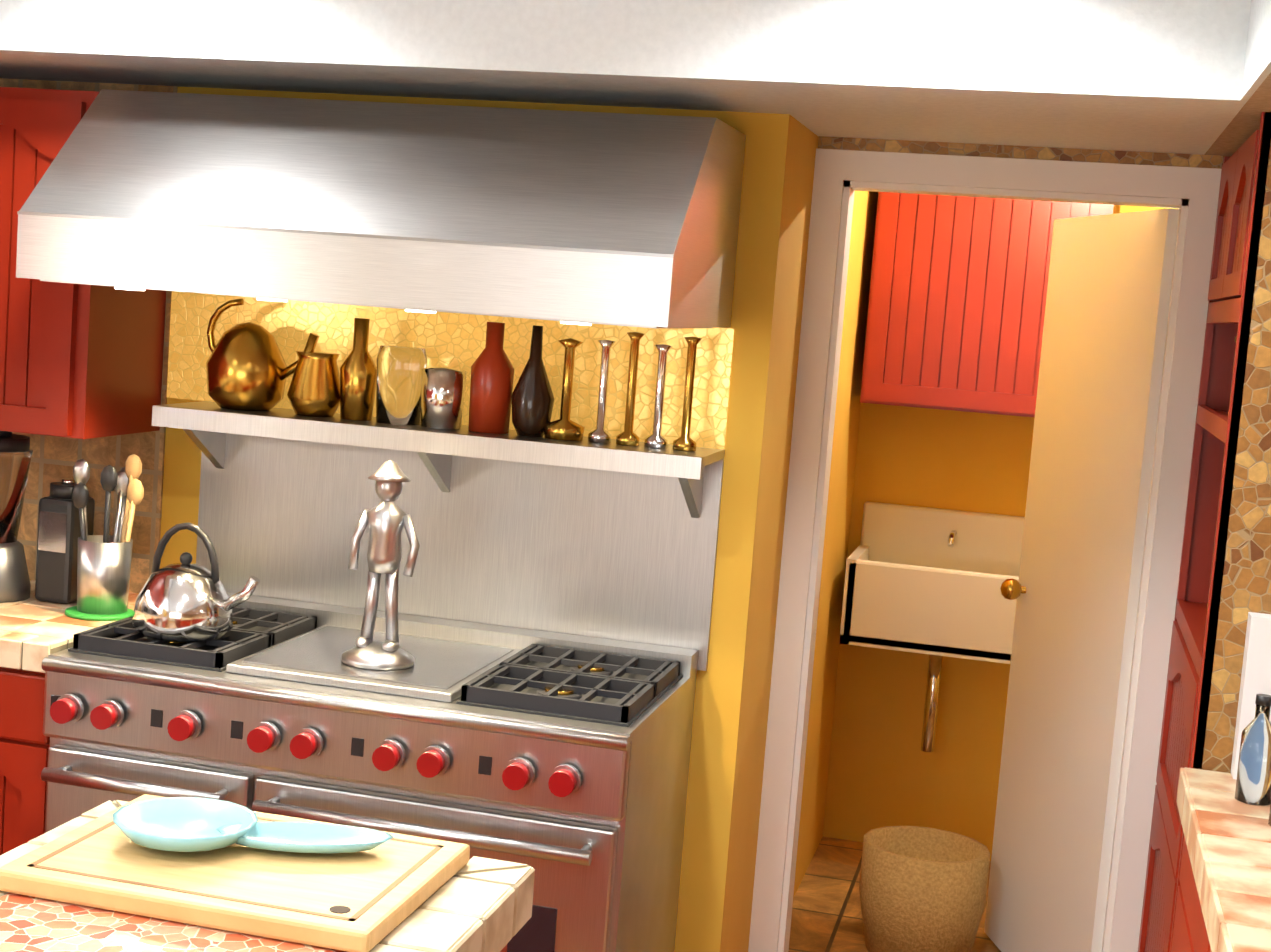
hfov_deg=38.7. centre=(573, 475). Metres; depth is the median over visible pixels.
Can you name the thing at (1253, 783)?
vase
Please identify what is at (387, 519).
figure statue
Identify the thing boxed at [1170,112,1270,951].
wall pier
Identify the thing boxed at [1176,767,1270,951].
countertop
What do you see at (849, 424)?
wall
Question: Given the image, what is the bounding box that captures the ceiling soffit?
[0,0,1250,154]
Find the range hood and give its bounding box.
[16,89,745,327]
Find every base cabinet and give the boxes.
[0,667,49,854]
[1171,836,1211,951]
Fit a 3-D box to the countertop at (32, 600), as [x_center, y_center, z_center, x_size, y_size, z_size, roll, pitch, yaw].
[-1.918,0.547,2.729,0.630,0.328,3.591,6,6,15]
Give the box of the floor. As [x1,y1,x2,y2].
[788,837,1000,951]
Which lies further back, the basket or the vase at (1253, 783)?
the basket
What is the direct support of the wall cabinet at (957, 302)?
attached to the wall at (869, 764)
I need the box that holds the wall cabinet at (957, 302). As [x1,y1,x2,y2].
[860,192,1113,417]
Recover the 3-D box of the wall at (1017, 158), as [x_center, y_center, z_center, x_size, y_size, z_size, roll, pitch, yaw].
[1.295,0.168,4.238,1.590,2.440,0.100,6,6,15]
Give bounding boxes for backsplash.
[152,291,734,670]
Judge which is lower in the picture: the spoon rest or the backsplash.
the spoon rest
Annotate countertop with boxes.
[0,580,36,611]
[0,592,137,672]
[0,800,534,951]
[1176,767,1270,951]
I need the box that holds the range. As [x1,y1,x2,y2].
[41,592,697,951]
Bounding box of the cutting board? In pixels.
[0,794,469,951]
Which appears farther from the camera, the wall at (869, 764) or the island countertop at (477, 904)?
the wall at (869, 764)
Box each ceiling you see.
[0,57,99,82]
[1199,0,1270,155]
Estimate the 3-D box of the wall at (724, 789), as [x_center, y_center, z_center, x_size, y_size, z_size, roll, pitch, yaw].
[-0.631,-0.099,4.496,2.300,2.640,0.570,6,6,15]
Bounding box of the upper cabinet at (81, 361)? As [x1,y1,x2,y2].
[0,87,165,438]
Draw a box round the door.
[984,209,1178,951]
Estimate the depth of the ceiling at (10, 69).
4.15 m
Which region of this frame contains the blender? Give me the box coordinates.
[0,431,32,602]
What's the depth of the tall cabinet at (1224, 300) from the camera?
3.97 m
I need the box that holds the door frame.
[748,136,1229,951]
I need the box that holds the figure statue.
[341,460,419,669]
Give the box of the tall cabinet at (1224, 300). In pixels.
[1138,130,1258,951]
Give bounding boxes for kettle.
[132,522,259,641]
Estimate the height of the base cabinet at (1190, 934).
0.868 m
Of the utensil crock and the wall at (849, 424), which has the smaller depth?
the utensil crock
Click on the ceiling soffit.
(1161, 76)
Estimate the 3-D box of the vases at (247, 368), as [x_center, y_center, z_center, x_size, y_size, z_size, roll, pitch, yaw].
[-0.282,-0.230,3.959,1.143,0.247,0.182,6,6,15]
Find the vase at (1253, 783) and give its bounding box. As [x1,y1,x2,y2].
[1235,694,1270,804]
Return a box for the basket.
[859,826,989,951]
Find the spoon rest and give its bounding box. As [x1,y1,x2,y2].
[113,797,393,852]
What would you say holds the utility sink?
attached to the wall at (869, 764)
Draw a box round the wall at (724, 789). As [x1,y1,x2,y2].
[132,87,817,951]
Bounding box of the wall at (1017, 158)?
[817,137,1230,168]
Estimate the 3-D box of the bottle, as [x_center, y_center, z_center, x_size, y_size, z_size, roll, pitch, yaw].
[-1.170,0.147,4.162,0.090,0.281,0.113,6,6,15]
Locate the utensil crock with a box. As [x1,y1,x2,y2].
[65,454,143,620]
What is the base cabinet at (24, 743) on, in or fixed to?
on the floor
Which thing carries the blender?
on the countertop at (32, 600)
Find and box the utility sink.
[839,501,1024,751]
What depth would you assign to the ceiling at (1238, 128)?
3.05 m
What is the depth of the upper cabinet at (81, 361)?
3.89 m
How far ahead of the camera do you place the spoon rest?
2.42 m
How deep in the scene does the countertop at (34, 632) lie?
3.82 m
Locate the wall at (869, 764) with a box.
[829,205,1178,860]
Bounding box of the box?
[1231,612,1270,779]
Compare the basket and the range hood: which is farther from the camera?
the basket
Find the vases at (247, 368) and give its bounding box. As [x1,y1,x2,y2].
[206,299,701,450]
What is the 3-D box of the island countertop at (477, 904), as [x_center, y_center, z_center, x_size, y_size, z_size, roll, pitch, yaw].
[-0.593,0.613,1.778,0.658,0.075,1.698,6,6,15]
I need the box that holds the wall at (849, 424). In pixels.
[793,190,877,897]

